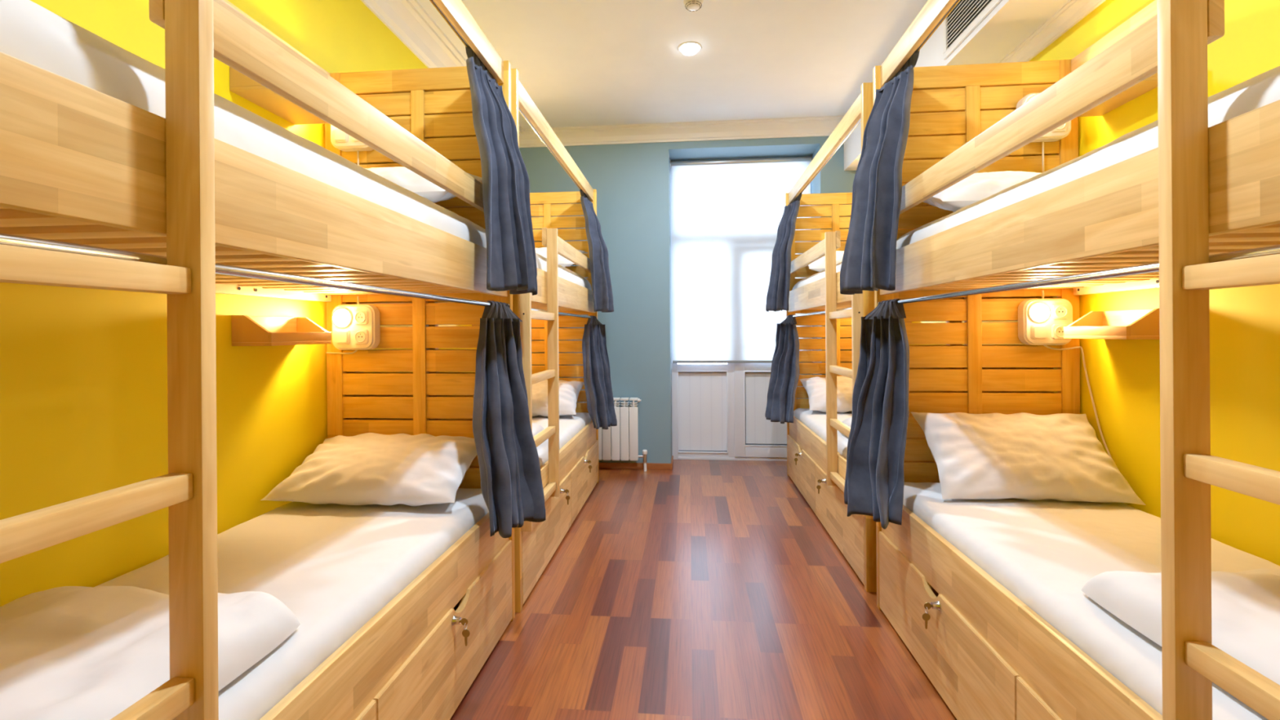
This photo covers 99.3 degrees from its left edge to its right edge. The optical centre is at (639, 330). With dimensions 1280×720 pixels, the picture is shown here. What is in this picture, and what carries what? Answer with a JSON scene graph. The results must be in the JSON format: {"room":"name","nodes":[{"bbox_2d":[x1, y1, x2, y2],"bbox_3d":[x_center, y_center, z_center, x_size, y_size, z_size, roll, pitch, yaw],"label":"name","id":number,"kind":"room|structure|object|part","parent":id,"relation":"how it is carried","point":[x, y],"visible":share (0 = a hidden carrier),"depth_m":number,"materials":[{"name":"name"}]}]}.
{"room":"dormitory","nodes":[
{"label":"dormitory","id":0,"kind":"room"},
{"bbox_2d":[0,0,476,606],"bbox_3d":[-1.454,-0.265,1.665,0.120,2.924,6.494,0,0,5],"label":"wall","id":1,"kind":"structure","parent":0,"point":[83,371],"depth_m":1.51,"materials":[{"name":"yellow paint"}]},
{"bbox_2d":[229,66,328,124],"bbox_3d":[-1.297,-0.861,1.978,0.144,0.104,0.306,0,0,5],"label":"wall shelf","id":2,"kind":"object","parent":1,"relation":"attached to","point":[240,84],"visible":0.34,"depth_m":1.91,"materials":[{"name":"brown wood"}]},
{"bbox_3d":[-1.316,-0.867,1.832,0.132,0.092,0.012,0,0,5],"label":"panel","id":3,"kind":"part","parent":2,"relation":"part of","materials":[{"name":"brown wood"}]},
{"bbox_3d":[-1.297,-0.815,1.978,0.144,0.012,0.306,0,0,5],"label":"shelf","id":4,"kind":"part","parent":2,"relation":"part of","materials":[{"name":"brown wood"}]},
{"bbox_2d":[231,315,331,346],"bbox_3d":[-1.290,-0.001,1.978,0.144,0.104,0.306,0,0,5],"label":"wall shelf","id":5,"kind":"object","parent":1,"relation":"attached to","point":[246,331],"visible":1,"depth_m":1.92,"materials":[{"name":"brown wood"}]},
{"bbox_3d":[-1.310,-0.007,1.832,0.132,0.092,0.012,0,0,5],"label":"panel","id":6,"kind":"part","parent":5,"relation":"part of","materials":[{"name":"brown wood"}]},
{"bbox_3d":[-1.357,-0.006,1.984,0.011,0.090,0.281,0,0,5],"label":"panel","id":7,"kind":"part","parent":5,"relation":"part of","materials":[{"name":"brown wood"}]},
{"bbox_3d":[-1.290,0.045,1.978,0.144,0.012,0.306,0,0,5],"label":"shelf","id":8,"kind":"part","parent":5,"relation":"part of","materials":[{"name":"brown wood"}]},
{"bbox_3d":[-1.283,-0.007,2.125,0.132,0.092,0.012,0,0,5],"label":"panel","id":9,"kind":"part","parent":5,"relation":"part of","materials":[{"name":"brown wood"}]},
{"bbox_2d":[360,0,523,136],"bbox_3d":[-1.340,-1.645,1.654,0.130,0.165,6.254,0,0,5],"label":"trim","id":10,"kind":"structure","parent":1,"relation":"attached to","point":[407,20],"depth_m":2.99,"materials":[{"name":"paint"}]},
{"bbox_2d":[417,0,928,128],"bbox_3d":[0.155,-1.789,1.518,3.374,0.100,6.494,0,0,5],"label":"ceiling","id":11,"kind":"structure","parent":0,"point":[582,63],"depth_m":3.40,"materials":[{"name":"paint"}]},
{"bbox_2d":[677,41,702,55],"bbox_3d":[0.306,-1.722,3.345,0.148,0.036,0.148,0,0,5],"label":"recessed light","id":12,"kind":"object","parent":11,"relation":"in","point":[687,48],"visible":1,"depth_m":3.31,"materials":[{"name":"white glass"}]},
{"bbox_2d":[680,43,698,55],"bbox_3d":[0.306,-1.721,3.345,0.112,0.034,0.112,0,0,5],"label":"diffuser","id":13,"kind":"object","parent":12,"relation":"attached to","point":[687,49],"depth_m":3.31,"materials":[{"name":"white plastic"}]},
{"bbox_2d":[683,0,703,11],"bbox_3d":[0.281,-1.717,2.857,0.104,0.045,0.104,0,0,5],"label":"smoke detector","id":14,"kind":"object","parent":11,"relation":"attached to","point":[690,5],"visible":1,"depth_m":2.84,"materials":[{"name":"beige plastic"}]},
{"bbox_2d":[519,136,856,463],"bbox_3d":[0.470,-0.279,4.867,3.134,2.924,0.471,0,0,5],"label":"wall","id":15,"kind":"structure","parent":0,"point":[631,181],"depth_m":4.67,"materials":[{"name":"blue paint"}]},
{"bbox_2d":[576,397,647,471],"bbox_3d":[-0.240,0.879,4.643,0.609,0.617,0.102,0,0,5],"label":"radiator","id":16,"kind":"object","parent":15,"relation":"attached to","point":[628,448],"visible":0.5,"depth_m":4.58,"materials":[{"name":"white metal"}]},
{"bbox_2d":[598,455,673,469],"bbox_3d":[-0.400,1.163,4.849,1.384,0.052,0.305,0,0,5],"label":"baseboard","id":17,"kind":"structure","parent":15,"relation":"attached to","point":[601,464],"depth_m":4.67,"materials":[{"name":"brown wood"}]},
{"bbox_2d":[519,115,844,147],"bbox_3d":[0.280,-1.676,4.596,2.826,0.127,0.100,0,0,5],"label":"trim","id":18,"kind":"structure","parent":15,"relation":"attached to","point":[806,126],"depth_m":4.59,"materials":[{"name":"paint"}]},
{"bbox_2d":[670,167,812,461],"bbox_3d":[0.917,-0.189,4.957,1.263,2.736,0.110,0,0,5],"label":"door","id":19,"kind":"structure","parent":15,"relation":"in","point":[718,411],"depth_m":4.97,"materials":[{"name":"white plastic"}]},
{"bbox_3d":[0.577,0.730,5.010,0.462,0.845,0.064,0,0,5],"label":"panel","id":20,"kind":"part","parent":19,"relation":"part of","materials":[{"name":"white plastic"}]},
{"bbox_2d":[670,155,812,363],"bbox_3d":[0.905,-0.633,4.896,1.253,1.846,0.057,0,0,5],"label":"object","id":21,"kind":"object","parent":15,"relation":"attached to","point":[726,214],"visible":0.82,"depth_m":4.89,"materials":[{"name":"glass"}]},
{"bbox_2d":[449,459,956,719],"bbox_3d":[0.193,1.235,1.693,3.374,0.100,6.845,0,0,5],"label":"floor","id":22,"kind":"structure","parent":0,"point":[695,589],"depth_m":2.21,"materials":[{"name":"laminate"}]},
{"bbox_2d":[0,0,515,719],"bbox_3d":[-0.989,0.045,1.298,0.854,2.298,2.000,0,0,5],"label":"bunk bed","id":23,"kind":"object","parent":22,"relation":"on","point":[99,190],"visible":0.62,"depth_m":0.96,"materials":[{"name":"brown wood"}]},
{"bbox_2d":[0,0,486,248],"bbox_3d":[-1.020,-0.305,1.302,0.735,0.273,1.926,0,0,5],"label":"mattress","id":24,"kind":"object","parent":23,"relation":"on","point":[30,33],"visible":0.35,"depth_m":0.80,"materials":[{"name":"white fabric"}]},
{"bbox_2d":[364,166,482,203],"bbox_3d":[-0.969,-0.544,2.064,0.664,0.209,0.373,0,0,6],"label":"pillow","id":25,"kind":"object","parent":24,"relation":"on","point":[402,176],"visible":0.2,"depth_m":1.89,"materials":[{"name":"white fabric"}]},
{"bbox_3d":[-0.641,-0.221,1.266,0.024,0.165,1.933,0,0,5],"label":"rail","id":26,"kind":"part","parent":23,"relation":"part of","materials":[{"name":"brown wood"}]},
{"bbox_3d":[-0.634,-0.098,1.266,0.030,0.030,1.932,0,0,5],"label":"curtain rod","id":27,"kind":"part","parent":23,"relation":"part of","materials":[{"name":"silver metal"}]},
{"bbox_3d":[-1.400,-0.162,1.333,0.025,0.082,1.930,0,0,5],"label":"wall rail","id":28,"kind":"part","parent":23,"relation":"part of","materials":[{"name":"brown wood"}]},
{"bbox_2d":[95,488,488,719],"bbox_3d":[-1.026,0.729,1.303,0.760,0.189,1.926,0,0,5],"label":"mattress","id":29,"kind":"object","parent":23,"relation":"on","point":[335,566],"visible":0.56,"depth_m":1.47,"materials":[{"name":"white fabric"}]},
{"bbox_2d":[0,586,300,719],"bbox_3d":[-1.047,0.574,0.826,0.621,0.115,0.773,0,0,5],"label":"duvet","id":30,"kind":"object","parent":29,"relation":"on","point":[67,652],"visible":0.8,"depth_m":0.97,"materials":[{"name":"white fabric"}]},
{"bbox_2d":[261,432,477,506],"bbox_3d":[-0.978,0.522,2.075,0.702,0.223,0.362,0,0,3],"label":"pillow","id":31,"kind":"object","parent":29,"relation":"on","point":[367,468],"visible":0.98,"depth_m":1.96,"materials":[{"name":"white fabric"}]},
{"bbox_3d":[-0.622,-0.486,1.500,0.024,0.090,1.464,0,0,5],"label":"guard rail","id":32,"kind":"part","parent":23,"relation":"part of","materials":[{"name":"brown wood"}]},
{"bbox_2d":[330,124,373,165],"bbox_3d":[-1.190,-0.685,2.247,0.187,0.514,0.078,0,0,5],"label":"wall lamp","id":33,"kind":"object","parent":23,"relation":"attached to","point":[340,140],"visible":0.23,"depth_m":2.24,"materials":[{"name":"beige plastic"}]},
{"bbox_2d":[333,127,348,142],"bbox_3d":[-1.232,-0.808,2.240,0.062,0.062,0.007,0,0,5],"label":"light switch","id":34,"kind":"object","parent":33,"relation":"attached to","point":[340,136],"depth_m":2.23,"materials":[{"name":"beige plastic"}]},
{"bbox_2d":[326,296,380,354],"bbox_3d":[-1.208,-0.024,2.249,0.234,0.243,0.078,0,0,5],"label":"box","id":35,"kind":"object","parent":23,"relation":"attached to","point":[355,327],"visible":1,"depth_m":2.24,"materials":[{"name":"beige plastic"}]},
{"bbox_2d":[333,308,351,327],"bbox_3d":[-1.227,-0.053,2.228,0.080,0.080,0.032,0,0,5],"label":"lamp","id":36,"kind":"object","parent":35,"relation":"attached to","point":[342,317],"depth_m":2.22,"materials":[{"name":"beige plastic"}]},
{"bbox_2d":[335,329,350,344],"bbox_3d":[-1.225,0.025,2.240,0.062,0.062,0.007,0,0,5],"label":"light switch","id":37,"kind":"object","parent":35,"relation":"attached to","point":[342,336],"depth_m":2.23,"materials":[{"name":"beige plastic"}]},
{"bbox_2d":[353,309,368,324],"bbox_3d":[-1.146,-0.055,2.234,0.062,0.062,0.006,0,0,5],"label":"power socket","id":38,"kind":"object","parent":35,"relation":"attached to","point":[360,316],"depth_m":2.23,"materials":[{"name":"beige plastic"}]},
{"bbox_2d":[353,328,368,344],"bbox_3d":[-1.146,0.025,2.234,0.062,0.062,0.006,0,0,5],"label":"power socket","id":39,"kind":"object","parent":35,"relation":"attached to","point":[361,336],"depth_m":2.23,"materials":[{"name":"beige plastic"}]},
{"bbox_3d":[-1.031,-1.048,1.301,0.776,0.104,1.933,0,0,5],"label":"canopy rail","id":40,"kind":"part","parent":23,"relation":"part of","materials":[{"name":"brown wood"}]},
{"bbox_3d":[-0.663,1.017,0.784,0.020,0.320,0.962,0,0,5],"label":"drawer","id":41,"kind":"part","parent":23,"relation":"part of","materials":[{"name":"brown wood"}]},
{"bbox_3d":[-0.633,0.776,1.266,0.024,0.180,1.933,0,0,5],"label":"rail","id":42,"kind":"part","parent":23,"relation":"part of","materials":[{"name":"brown wood"}]},
{"bbox_3d":[-0.576,1.016,1.746,0.020,0.320,0.962,0,0,5],"label":"drawer","id":43,"kind":"part","parent":23,"relation":"part of","materials":[{"name":"brown wood"}]},
{"bbox_3d":[-0.692,-1.039,1.270,0.030,0.030,1.932,0,0,5],"label":"curtain rod","id":44,"kind":"part","parent":23,"relation":"part of","materials":[{"name":"beige wood"}]},
{"bbox_2d":[465,46,537,295],"bbox_3d":[-0.517,-0.597,2.013,0.242,0.917,0.386,0,0,5],"label":"curtain","id":45,"kind":"object","parent":23,"relation":"hanging from","point":[511,260],"visible":0.98,"depth_m":1.96,"materials":[{"name":"fabric"}]},
{"bbox_2d":[472,301,546,537],"bbox_3d":[-0.475,0.297,2.022,0.253,0.816,0.374,0,0,5],"label":"curtain","id":46,"kind":"object","parent":23,"relation":"hanging from","point":[512,489],"visible":1,"depth_m":2.02,"materials":[{"name":"grey fabric"}]},
{"bbox_2d":[346,68,599,612],"bbox_3d":[-0.794,0.043,3.324,0.854,2.298,2.000,0,0,5],"label":"bunk bed","id":47,"kind":"object","parent":22,"relation":"on","point":[571,473],"visible":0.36,"depth_m":3.04,"materials":[{"name":"brown wood"}]},
{"bbox_3d":[-1.206,-0.164,3.360,0.025,0.082,1.930,0,0,5],"label":"wall rail","id":48,"kind":"part","parent":47,"relation":"part of","materials":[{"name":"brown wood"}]},
{"bbox_3d":[-0.469,1.016,2.811,0.020,0.320,0.962,0,0,5],"label":"drawer","id":49,"kind":"part","parent":47,"relation":"part of","materials":[{"name":"brown wood"}]},
{"bbox_3d":[-0.497,-1.040,3.297,0.030,0.030,1.932,0,0,5],"label":"curtain rod","id":50,"kind":"part","parent":47,"relation":"part of","materials":[{"name":"beige wood"}]},
{"bbox_3d":[-0.837,-1.050,3.328,0.776,0.104,1.933,0,0,5],"label":"canopy rail","id":51,"kind":"part","parent":47,"relation":"part of","materials":[{"name":"brown wood"}]},
{"bbox_2d":[532,412,591,466],"bbox_3d":[-0.832,0.727,3.329,0.760,0.189,1.926,0,0,5],"label":"mattress","id":52,"kind":"object","parent":47,"relation":"on","point":[570,425],"visible":0.21,"depth_m":3.65,"materials":[{"name":"white fabric"}]},
{"bbox_2d":[532,422,544,436],"bbox_3d":[-0.866,0.573,2.887,0.599,0.116,0.842,0,0,5],"label":"duvet","id":53,"kind":"object","parent":52,"relation":"on","point":[536,428],"visible":0.02,"depth_m":3.11,"materials":[{"name":"white fabric"}]},
{"bbox_2d":[531,379,584,417],"bbox_3d":[-0.778,0.503,4.090,0.684,0.259,0.346,0,0,6],"label":"pillow","id":54,"kind":"object","parent":52,"relation":"on","point":[569,391],"visible":0.37,"depth_m":3.97,"materials":[{"name":"white fabric"}]},
{"bbox_2d":[535,253,591,290],"bbox_3d":[-0.826,-0.307,3.328,0.735,0.273,1.926,0,0,5],"label":"mattress","id":55,"kind":"object","parent":47,"relation":"on","point":[564,273],"visible":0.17,"depth_m":3.42,"materials":[{"name":"white fabric"}]},
{"bbox_2d":[534,247,584,266],"bbox_3d":[-0.774,-0.544,4.090,0.660,0.206,0.373,0,0,6],"label":"pillow","id":56,"kind":"object","parent":55,"relation":"on","point":[562,261],"visible":0.17,"depth_m":3.93,"materials":[{"name":"white fabric"}]},
{"bbox_3d":[-0.446,-0.222,3.293,0.024,0.165,1.933,0,0,5],"label":"rail","id":57,"kind":"part","parent":47,"relation":"part of","materials":[{"name":"brown wood"}]},
{"bbox_3d":[-0.440,-0.100,3.292,0.030,0.030,1.932,0,0,5],"label":"curtain rod","id":58,"kind":"part","parent":47,"relation":"part of","materials":[{"name":"silver metal"}]},
{"bbox_3d":[-0.427,-0.488,3.526,0.024,0.090,1.464,0,0,5],"label":"guard rail","id":59,"kind":"part","parent":47,"relation":"part of","materials":[{"name":"brown wood"}]},
{"bbox_3d":[-0.439,0.775,3.293,0.024,0.180,1.933,0,0,5],"label":"rail","id":60,"kind":"part","parent":47,"relation":"part of","materials":[{"name":"brown wood"}]},
{"bbox_3d":[-0.382,1.015,3.773,0.020,0.320,0.962,0,0,5],"label":"drawer","id":61,"kind":"part","parent":47,"relation":"part of","materials":[{"name":"brown wood"}]},
{"bbox_2d":[579,190,613,312],"bbox_3d":[-0.323,-0.597,4.055,0.237,0.920,0.347,0,0,5],"label":"curtain","id":62,"kind":"object","parent":47,"relation":"hanging from","point":[602,295],"visible":0.98,"depth_m":3.95,"materials":[{"name":"grey fabric"}]},
{"bbox_2d":[582,315,617,429],"bbox_3d":[-0.298,0.297,4.046,0.255,0.820,0.381,0,0,5],"label":"curtain","id":63,"kind":"object","parent":47,"relation":"hanging from","point":[597,371],"visible":0.99,"depth_m":4.03,"materials":[{"name":"grey fabric"}]},
{"bbox_2d":[785,82,1053,592],"bbox_3d":[1.476,0.026,3.415,0.854,2.298,2.000,0,0,5],"label":"bunk bed","id":64,"kind":"object","parent":22,"relation":"on","point":[815,465],"visible":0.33,"depth_m":3.24,"materials":[{"name":"brown wood"}]},
{"bbox_2d":[764,314,799,423],"bbox_3d":[1.105,0.284,4.217,0.264,0.819,0.387,0,0,8],"label":"curtain","id":65,"kind":"object","parent":64,"relation":"hanging from","point":[784,371],"visible":1,"depth_m":4.23,"materials":[{"name":"grey fabric"}]},
{"bbox_2d":[765,192,802,311],"bbox_3d":[1.119,-0.607,4.244,0.270,0.920,0.300,0,0,5],"label":"curtain","id":66,"kind":"object","parent":64,"relation":"hanging from","point":[778,292],"visible":0.98,"depth_m":4.17,"materials":[{"name":"grey fabric"}]},
{"bbox_3d":[1.165,1.004,3.929,0.020,0.320,0.962,0,0,5],"label":"drawer","id":67,"kind":"part","parent":64,"relation":"part of","materials":[{"name":"brown wood"}]},
{"bbox_3d":[1.143,-0.499,3.681,0.024,0.090,1.464,0,0,5],"label":"guard rail","id":68,"kind":"part","parent":64,"relation":"part of","materials":[{"name":"brown wood"}]},
{"bbox_2d":[792,262,841,289],"bbox_3d":[1.502,-0.307,3.413,0.735,0.239,1.926,0,0,5],"label":"mattress","id":69,"kind":"object","parent":64,"relation":"on","point":[821,274],"visible":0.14,"depth_m":3.68,"materials":[{"name":"white fabric"}]},
{"bbox_2d":[807,250,844,271],"bbox_3d":[1.587,-0.530,4.173,0.661,0.212,0.373,0,0,4],"label":"pillow","id":70,"kind":"object","parent":69,"relation":"on","point":[819,265],"visible":0.19,"depth_m":4.04,"materials":[{"name":"white fabric"}]},
{"bbox_3d":[1.131,0.763,3.447,0.024,0.180,1.933,0,0,5],"label":"rail","id":71,"kind":"part","parent":64,"relation":"part of","materials":[{"name":"brown wood"}]},
{"bbox_3d":[1.119,-0.111,3.447,0.030,0.030,1.932,0,0,5],"label":"curtain rod","id":72,"kind":"part","parent":64,"relation":"part of","materials":[{"name":"silver metal"}]},
{"bbox_3d":[1.124,-0.234,3.447,0.024,0.165,1.933,0,0,5],"label":"rail","id":73,"kind":"part","parent":64,"relation":"part of","materials":[{"name":"brown wood"}]},
{"bbox_2d":[793,408,852,457],"bbox_3d":[1.523,0.710,3.412,0.760,0.189,1.926,0,0,5],"label":"mattress","id":74,"kind":"object","parent":64,"relation":"on","point":[815,420],"visible":0.16,"depth_m":3.78,"materials":[{"name":"white fabric"}]},
{"bbox_2d":[799,375,852,413],"bbox_3d":[1.605,0.483,4.172,0.683,0.264,0.346,0,0,4],"label":"pillow","id":75,"kind":"object","parent":74,"relation":"on","point":[815,387],"visible":0.4,"depth_m":4.08,"materials":[{"name":"white fabric"}]},
{"bbox_2d":[842,417,852,435],"bbox_3d":[1.475,0.555,2.971,0.599,0.116,0.842,0,0,5],"label":"duvet","id":76,"kind":"object","parent":74,"relation":"on","point":[847,421],"visible":0.05,"depth_m":3.26,"materials":[{"name":"white fabric"}]},
{"bbox_3d":[1.502,-1.067,3.412,0.776,0.104,1.933,0,0,5],"label":"canopy rail","id":77,"kind":"part","parent":64,"relation":"part of","materials":[{"name":"brown wood"}]},
{"bbox_3d":[1.163,-1.052,3.443,0.030,0.030,1.932,0,0,5],"label":"curtain rod","id":78,"kind":"part","parent":64,"relation":"part of","materials":[{"name":"beige wood"}]},
{"bbox_3d":[1.077,1.004,2.967,0.020,0.320,0.962,0,0,5],"label":"drawer","id":79,"kind":"part","parent":64,"relation":"part of","materials":[{"name":"brown wood"}]},
{"bbox_2d":[872,0,1279,719],"bbox_3d":[1.285,0.028,1.298,0.854,2.298,2.000,0,0,5],"label":"bunk bed","id":80,"kind":"object","parent":22,"relation":"on","point":[1185,217],"visible":0.71,"depth_m":1.23,"materials":[{"name":"brown wood"}]},
{"bbox_2d":[844,298,909,528],"bbox_3d":[0.904,0.287,2.104,0.237,0.823,0.429,0,0,32],"label":"curtain","id":81,"kind":"object","parent":80,"relation":"hanging from","point":[874,480],"visible":1,"depth_m":2.12,"materials":[{"name":"grey fabric"}]},
{"bbox_2d":[840,49,919,294],"bbox_3d":[0.931,-0.608,2.135,0.272,0.916,0.310,0,0,5],"label":"curtain","id":82,"kind":"object","parent":80,"relation":"hanging from","point":[869,255],"visible":0.97,"depth_m":2.06,"materials":[{"name":"grey fabric"}]},
{"bbox_3d":[0.972,-1.051,1.326,0.030,0.030,1.932,0,0,5],"label":"curtain rod","id":83,"kind":"part","parent":80,"relation":"part of","materials":[{"name":"beige wood"}]},
{"bbox_3d":[0.974,1.005,1.812,0.020,0.320,0.962,0,0,5],"label":"drawer","id":84,"kind":"part","parent":80,"relation":"part of","materials":[{"name":"brown wood"}]},
{"bbox_3d":[1.312,-1.065,1.295,0.776,0.104,1.933,0,0,5],"label":"canopy rail","id":85,"kind":"part","parent":80,"relation":"part of","materials":[{"name":"brown wood"}]},
{"bbox_3d":[0.941,0.765,1.330,0.024,0.180,1.933,0,0,5],"label":"rail","id":86,"kind":"part","parent":80,"relation":"part of","materials":[{"name":"brown wood"}]},
{"bbox_3d":[0.887,1.006,0.850,0.020,0.320,0.962,0,0,5],"label":"drawer","id":87,"kind":"part","parent":80,"relation":"part of","materials":[{"name":"brown wood"}]},
{"bbox_2d":[1016,93,1071,172],"bbox_3d":[1.643,-0.706,2.196,0.187,0.514,0.078,0,0,5],"label":"wall lamp","id":88,"kind":"object","parent":80,"relation":"attached to","point":[1060,132],"visible":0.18,"depth_m":2.19,"materials":[{"name":"beige plastic"}]},
{"bbox_2d":[1051,122,1066,132],"bbox_3d":[1.681,-0.829,2.183,0.062,0.062,0.006,0,0,5],"label":"power socket","id":89,"kind":"object","parent":88,"relation":"attached to","point":[1063,128],"depth_m":2.18,"materials":[{"name":"beige plastic"}]},
{"bbox_3d":[0.953,-0.498,1.564,0.024,0.090,1.464,0,0,5],"label":"guard rail","id":90,"kind":"part","parent":80,"relation":"part of","materials":[{"name":"brown wood"}]},
{"bbox_2d":[1017,290,1111,457],"bbox_3d":[1.671,0.224,2.115,0.243,0.780,0.238,0,0,5],"label":"box","id":91,"kind":"object","parent":80,"relation":"attached to","point":[1041,322],"visible":0.87,"depth_m":2.19,"materials":[{"name":"beige plastic"}]},
{"bbox_2d":[1030,324,1047,339],"bbox_3d":[1.608,0.004,2.190,0.062,0.062,0.007,0,0,5],"label":"light switch","id":92,"kind":"object","parent":91,"relation":"attached to","point":[1037,331],"depth_m":2.18,"materials":[{"name":"beige plastic"}]},
{"bbox_2d":[1028,302,1049,322],"bbox_3d":[1.606,-0.074,2.177,0.080,0.080,0.032,0,0,5],"label":"lamp","id":93,"kind":"object","parent":91,"relation":"attached to","point":[1037,312],"depth_m":2.18,"materials":[{"name":"beige plastic"}]},
{"bbox_2d":[1051,324,1067,339],"bbox_3d":[1.687,0.004,2.183,0.062,0.062,0.006,0,0,5],"label":"power socket","id":94,"kind":"object","parent":91,"relation":"attached to","point":[1057,330],"depth_m":2.18,"materials":[{"name":"beige plastic"}]},
{"bbox_2d":[1051,303,1068,319],"bbox_3d":[1.687,-0.076,2.183,0.062,0.062,0.006,0,0,5],"label":"power socket","id":95,"kind":"object","parent":91,"relation":"attached to","point":[1059,311],"depth_m":2.18,"materials":[{"name":"beige plastic"}]},
{"bbox_3d":[0.928,-0.110,1.331,0.030,0.030,1.932,0,0,5],"label":"curtain rod","id":96,"kind":"part","parent":80,"relation":"part of","materials":[{"name":"silver metal"}]},
{"bbox_3d":[0.933,-0.232,1.330,0.024,0.165,1.933,0,0,5],"label":"rail","id":97,"kind":"part","parent":80,"relation":"part of","materials":[{"name":"brown wood"}]},
{"bbox_2d":[896,66,1279,248],"bbox_3d":[1.312,-0.305,1.296,0.735,0.239,1.926,0,0,5],"label":"mattress","id":98,"kind":"object","parent":80,"relation":"on","point":[1261,90],"visible":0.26,"depth_m":1.10,"materials":[{"name":"white fabric"}]},
{"bbox_2d":[922,170,1040,212],"bbox_3d":[1.395,-0.526,2.056,0.662,0.205,0.373,0,0,4],"label":"pillow","id":99,"kind":"object","parent":98,"relation":"on","point":[976,187],"visible":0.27,"depth_m":1.93,"materials":[{"name":"white fabric"}]},
{"bbox_2d":[902,481,1279,719],"bbox_3d":[1.333,0.711,1.295,0.760,0.189,1.926,0,0,5],"label":"mattress","id":100,"kind":"object","parent":80,"relation":"on","point":[1044,553],"visible":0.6,"depth_m":1.50,"materials":[{"name":"white fabric"}]},
{"bbox_2d":[911,412,1146,505],"bbox_3d":[1.440,0.471,2.073,0.672,0.290,0.306,0,0,7],"label":"pillow","id":101,"kind":"object","parent":100,"relation":"on","point":[1060,456],"visible":1,"depth_m":1.99,"materials":[{"name":"white fabric"}]},
{"bbox_2d":[1081,568,1279,684],"bbox_3d":[1.284,0.555,0.850,0.589,0.118,0.839,0,0,5],"label":"duvet","id":102,"kind":"object","parent":100,"relation":"on","point":[1246,604],"visible":0.69,"depth_m":1.09,"materials":[{"name":"white fabric"}]},
{"bbox_3d":[1.693,-0.185,1.259,0.025,0.082,1.930,0,0,5],"label":"wall rail","id":103,"kind":"part","parent":80,"relation":"part of","materials":[{"name":"brown wood"}]},
{"bbox_2d":[844,0,1070,170],"bbox_3d":[1.564,-1.539,1.390,0.308,0.421,6.254,0,0,5],"label":"ceiling","id":104,"kind":"structure","parent":0,"point":[1011,22],"depth_m":2.51,"materials":[{"name":"paint"}]},
{"bbox_2d":[942,0,1001,59],"bbox_3d":[1.492,-1.506,2.366,0.012,0.298,0.725,0,0,5],"label":"ceiling vent","id":105,"kind":"object","parent":104,"relation":"in","point":[966,15],"visible":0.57,"depth_m":2.54,"materials":[{"name":"white metal"}]},
{"bbox_2d":[908,0,1279,565],"bbox_3d":[1.786,-0.289,1.371,0.120,2.924,6.494,0,0,5],"label":"wall","id":106,"kind":"structure","parent":0,"point":[1124,375],"depth_m":1.65,"materials":[{"name":"yellow paint"}]},
{"bbox_2d":[999,0,1106,62],"bbox_3d":[1.689,-1.297,1.379,0.060,0.065,6.254,0,0,5],"label":"trim","id":107,"kind":"structure","parent":106,"relation":"attached to","point":[1074,11],"depth_m":2.34,"materials":[{"name":"paint"}]},
{"bbox_2d":[1063,307,1159,339],"bbox_3d":[1.708,-0.023,1.961,0.144,0.104,0.306,0,0,5],"label":"wall shelf","id":108,"kind":"object","parent":106,"relation":"attached to","point":[1138,324],"visible":0.84,"depth_m":1.94,"materials":[{"name":"brown wood"}]},
{"bbox_3d":[1.727,-0.030,2.107,0.132,0.092,0.012,0,0,5],"label":"panel","id":109,"kind":"part","parent":108,"relation":"part of","materials":[{"name":"brown wood"}]},
{"bbox_3d":[1.708,0.023,1.961,0.144,0.012,0.306,0,0,5],"label":"shelf","id":110,"kind":"part","parent":108,"relation":"part of","materials":[{"name":"brown wood"}]},
{"bbox_3d":[1.774,-0.030,1.955,0.011,0.090,0.281,0,0,5],"label":"panel","id":111,"kind":"part","parent":108,"relation":"part of","materials":[{"name":"brown wood"}]},
{"bbox_3d":[1.701,-0.029,1.814,0.132,0.092,0.012,0,0,5],"label":"panel","id":112,"kind":"part","parent":108,"relation":"part of","materials":[{"name":"brown wood"}]},
{"bbox_2d":[1077,72,1157,116],"bbox_3d":[1.702,-0.883,1.961,0.144,0.104,0.306,0,0,5],"label":"wall shelf","id":113,"kind":"object","parent":106,"relation":"attached to","point":[1149,83],"visible":0.26,"depth_m":1.94,"materials":[{"name":"brown wood"}]}
]}

